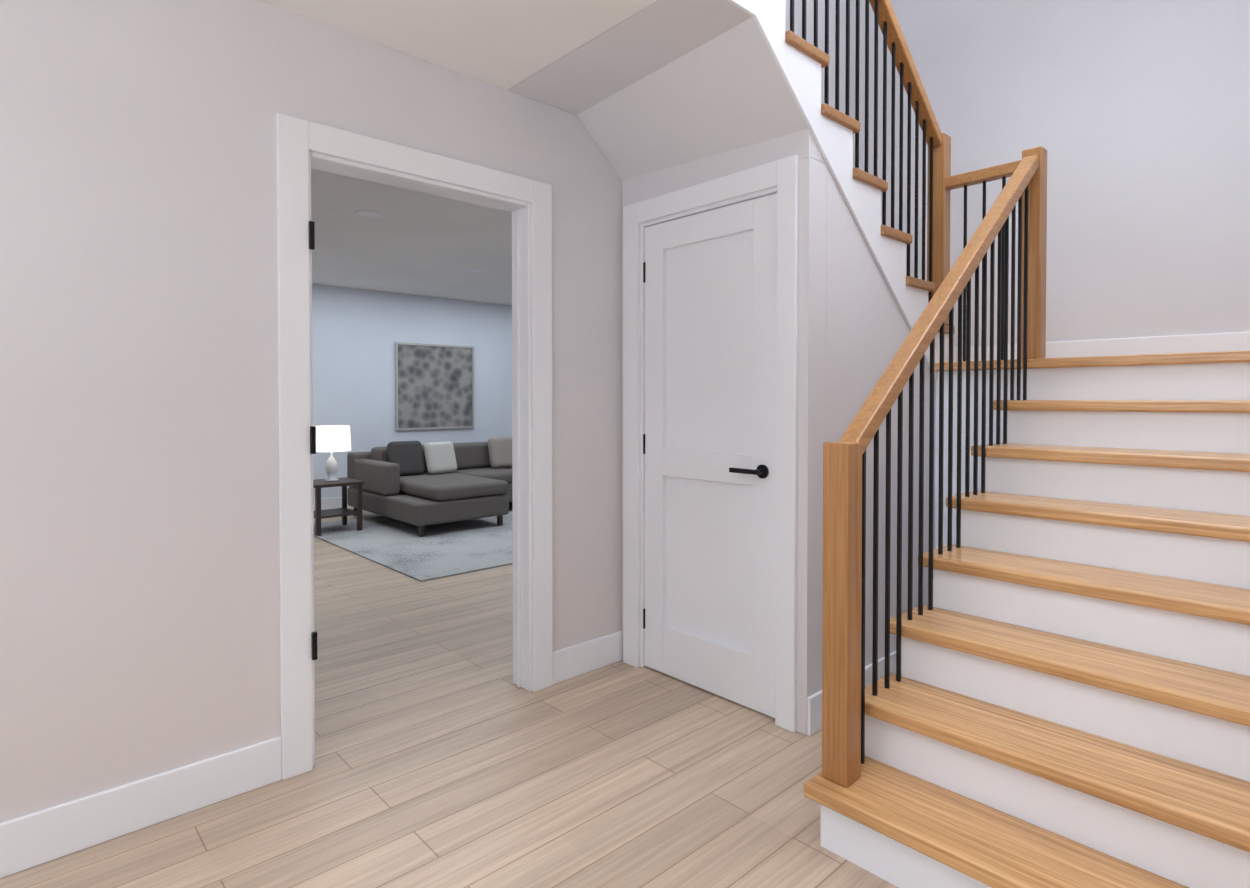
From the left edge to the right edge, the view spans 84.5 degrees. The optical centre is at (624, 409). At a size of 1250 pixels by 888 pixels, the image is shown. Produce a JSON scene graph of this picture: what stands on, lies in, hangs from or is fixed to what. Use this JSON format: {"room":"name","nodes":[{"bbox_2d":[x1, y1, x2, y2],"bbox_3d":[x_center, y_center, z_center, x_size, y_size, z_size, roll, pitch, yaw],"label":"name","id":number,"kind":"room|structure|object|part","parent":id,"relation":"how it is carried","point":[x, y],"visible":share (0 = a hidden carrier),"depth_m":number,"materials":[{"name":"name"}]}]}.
{"room":"stair hallway","nodes":[
{"label":"stair hallway","id":0,"kind":"room"},
{"bbox_2d":[311,168,511,304],"bbox_3d":[-1.437,-1.412,5.657,8.500,0.150,5.275,-1,1,-43],"label":"ceiling","id":1,"kind":"structure","parent":0,"point":[437,246],"depth_m":5.49,"materials":[{"name":"paint"}]},
{"bbox_2d":[356,210,381,216],"bbox_3d":[-1.723,-1.319,4.627,0.170,0.004,0.170,-1,1,-43],"label":"recessed light","id":2,"kind":"object","parent":1,"relation":"in","point":[367,213],"visible":1,"depth_m":4.62,"materials":[{"name":"white"}]},
{"bbox_2d":[312,284,511,498],"bbox_3d":[-3.270,-0.202,7.655,8.740,2.630,0.120,-1,1,-43],"label":"wall","id":3,"kind":"structure","parent":0,"point":[357,334],"depth_m":8.00,"materials":[{"name":"paint"}]},
{"bbox_2d":[313,497,352,510],"bbox_3d":[-3.225,1.043,7.625,8.498,0.140,0.014,-1,1,-43],"label":"baseboard","id":4,"kind":"structure","parent":3,"relation":"attached to","point":[332,503],"depth_m":7.59,"materials":[{"name":"white wood"}]},
{"bbox_2d":[395,342,473,430],"bbox_3d":[-2.316,-0.279,8.434,1.040,1.040,0.029,-1,1,-43],"label":"wall art","id":5,"kind":"object","parent":3,"relation":"attached to","point":[434,386],"visible":0.98,"depth_m":8.41,"materials":[{"name":"grey"}]},
{"bbox_2d":[0,0,849,822],"bbox_3d":[-0.951,-1.458,2.423,6.820,5.300,0.120,-1,1,-43],"label":"wall","id":6,"kind":"structure","parent":0,"point":[138,444],"depth_m":2.02,"materials":[{"name":"paint"}]},
{"bbox_2d":[0,736,281,877],"bbox_3d":[-2.247,1.142,1.170,3.099,0.140,0.014,-1,1,-43],"label":"baseboard","id":7,"kind":"structure","parent":6,"relation":"attached to","point":[28,841],"depth_m":1.95,"materials":[{"name":"white wood"}]},
{"bbox_2d":[309,221,317,659],"bbox_3d":[-1.026,0.105,2.260,0.015,1.440,0.012,-1,1,-43],"label":"doorway hinges","id":8,"kind":"object","parent":6,"relation":"attached to","point":[313,428],"visible":0.98,"depth_m":2.26,"materials":[{"name":"black metal"}]},
{"bbox_2d":[276,113,552,779],"bbox_3d":[-0.762,0.119,2.625,1.080,2.140,0.164,-1,1,-43],"label":"trim","id":9,"kind":"structure","parent":6,"relation":"attached to","point":[303,147],"depth_m":2.44,"materials":[{"name":"white wood"}]},
{"bbox_2d":[552,630,622,684],"bbox_3d":[-0.164,1.112,3.099,0.419,0.140,0.014,-1,1,-43],"label":"baseboard","id":10,"kind":"structure","parent":6,"relation":"attached to","point":[569,662],"depth_m":3.08,"materials":[{"name":"white wood"}]},
{"bbox_2d":[0,508,897,887],"bbox_3d":[-0.233,1.224,3.661,9.800,0.100,10.200,-1,1,-43],"label":"floor","id":11,"kind":"structure","parent":0,"point":[450,752],"depth_m":2.19,"materials":[{"name":"brown wood"}]},
{"bbox_2d":[314,502,512,581],"bbox_3d":[-0.983,1.120,6.802,3.530,0.012,2.670,-1,1,-43],"label":"rug","id":12,"kind":"object","parent":11,"relation":"on","point":[441,550],"visible":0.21,"depth_m":5.80,"materials":[{"name":"carpet"}]},
{"bbox_2d":[313,477,364,535],"bbox_3d":[-2.725,0.890,6.391,0.440,0.456,0.440,-1,1,-43],"label":"side table","id":13,"kind":"object","parent":12,"relation":"on","point":[344,512],"visible":0.75,"depth_m":6.34,"materials":[{"name":"brown wood"}]},
{"bbox_2d":[316,425,350,481],"bbox_3d":[-2.725,0.407,6.384,0.340,0.509,0.340,-1,1,-43],"label":"table lamp","id":14,"kind":"object","parent":13,"relation":"on","point":[331,439],"visible":0.98,"depth_m":6.27,"materials":[{"name":"white ceramic"}]},
{"bbox_3d":[-2.725,0.267,6.381,0.340,0.230,0.340,-1,1,-43],"label":"lamp shade","id":15,"kind":"part","parent":14,"relation":"part of","materials":[{"name":"white fabric"}]},
{"bbox_2d":[347,436,511,536],"bbox_3d":[-1.466,0.712,7.398,2.420,0.783,1.630,-1,1,-43],"label":"sofa","id":16,"kind":"object","parent":12,"relation":"on","point":[419,485],"visible":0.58,"depth_m":6.71,"materials":[{"name":"fabric"}]},
{"bbox_2d":[387,441,424,475],"bbox_3d":[-2.259,0.503,7.089,0.360,0.360,0.120,-1,-13,-43],"label":"pillow","id":17,"kind":"object","parent":16,"relation":"on","point":[408,454],"depth_m":7.04,"materials":[{"name":"grey fabric"}]},
{"bbox_2d":[424,441,456,473],"bbox_3d":[-1.954,0.510,7.290,0.120,0.340,0.340,-20,-12,38],"label":"pillow","id":18,"kind":"object","parent":16,"relation":"on","point":[440,457],"depth_m":7.22,"materials":[{"name":"white fabric"}]},
{"bbox_2d":[487,436,511,468],"bbox_3d":[-1.393,0.491,7.891,0.360,0.360,0.120,-1,-13,-43],"label":"pillow","id":19,"kind":"object","parent":16,"relation":"on","point":[499,449],"depth_m":7.80,"materials":[{"name":"white fabric"}]},
{"bbox_2d":[508,0,1249,887],"bbox_3d":[1.274,-0.730,1.413,4.698,3.876,4.398,-1,1,-43],"label":"staircase","id":20,"kind":"structure","parent":11,"relation":"on","point":[1060,698],"depth_m":2.14,"materials":[{"name":"brown wood"}]},
{"bbox_3d":[1.353,-1.254,2.201,1.687,2.762,1.421,-1,1,-43],"label":"handrail","id":21,"kind":"part","parent":20,"relation":"part of","materials":[{"name":"brown wood"}]},
{"bbox_2d":[258,0,657,89],"bbox_3d":[0.575,-1.449,0.687,6.698,0.376,4.498,-1,1,-43],"label":"ceiling","id":22,"kind":"structure","parent":0,"point":[506,44],"depth_m":2.31,"materials":[{"name":"paint"}]},
{"bbox_2d":[622,157,826,734],"bbox_3d":[0.369,0.133,2.906,0.120,2.104,0.999,-1,1,-43],"label":"wall","id":23,"kind":"structure","parent":0,"point":[812,201],"depth_m":2.52,"materials":[{"name":"paint"}]},
{"bbox_2d":[643,262,644,628],"bbox_3d":[0.088,0.167,3.136,0.008,1.670,0.010,-1,1,-43],"label":"closet door hinges","id":24,"kind":"object","parent":23,"relation":"attached to","point":[644,443],"visible":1,"depth_m":3.13,"materials":[{"name":"black metal"}]},
{"bbox_2d":[645,193,776,717],"bbox_3d":[0.331,0.177,2.872,0.096,2.001,0.720,-1,1,-43],"label":"closet door","id":25,"kind":"structure","parent":23,"relation":"in","point":[710,424],"depth_m":2.86,"materials":[{"name":"white wood"}]},
{"bbox_3d":[0.481,0.239,2.677,0.052,0.054,0.152,-1,1,-43],"label":"handle","id":26,"kind":"part","parent":25,"relation":"part of","materials":[{"name":"black metal"}]},
{"bbox_2d":[623,155,798,731],"bbox_3d":[0.357,0.125,2.904,0.140,2.120,0.928,-1,1,-43],"label":"door frame","id":27,"kind":"structure","parent":23,"relation":"attached to","point":[780,177],"depth_m":2.66,"materials":[{"name":"white wood"}]},
{"bbox_2d":[826,166,935,666],"bbox_3d":[1.434,0.128,3.279,1.948,2.104,0.100,-1,1,-43],"label":"wall","id":28,"kind":"structure","parent":0,"point":[867,331],"depth_m":2.82,"materials":[{"name":"paint"}]},
{"bbox_2d":[807,651,895,735],"bbox_3d":[1.066,1.116,2.875,1.078,0.140,0.014,-1,1,-43],"label":"baseboard","id":29,"kind":"structure","parent":28,"relation":"attached to","point":[814,702],"depth_m":2.55,"materials":[{"name":"white wood"}]},
{"bbox_2d":[849,0,1249,346],"bbox_3d":[3.076,-1.466,3.004,0.120,5.300,4.740,-1,1,-43],"label":"wall","id":30,"kind":"structure","parent":0,"point":[1132,117],"depth_m":3.57,"materials":[{"name":"paint"}]},
{"bbox_2d":[953,331,1249,361],"bbox_3d":[2.307,-0.298,3.751,0.018,0.139,2.383,-1,1,-43],"label":"baseboard","id":31,"kind":"structure","parent":30,"relation":"attached to","point":[1219,342],"depth_m":3.43,"materials":[{"name":"white wood"}]}
]}

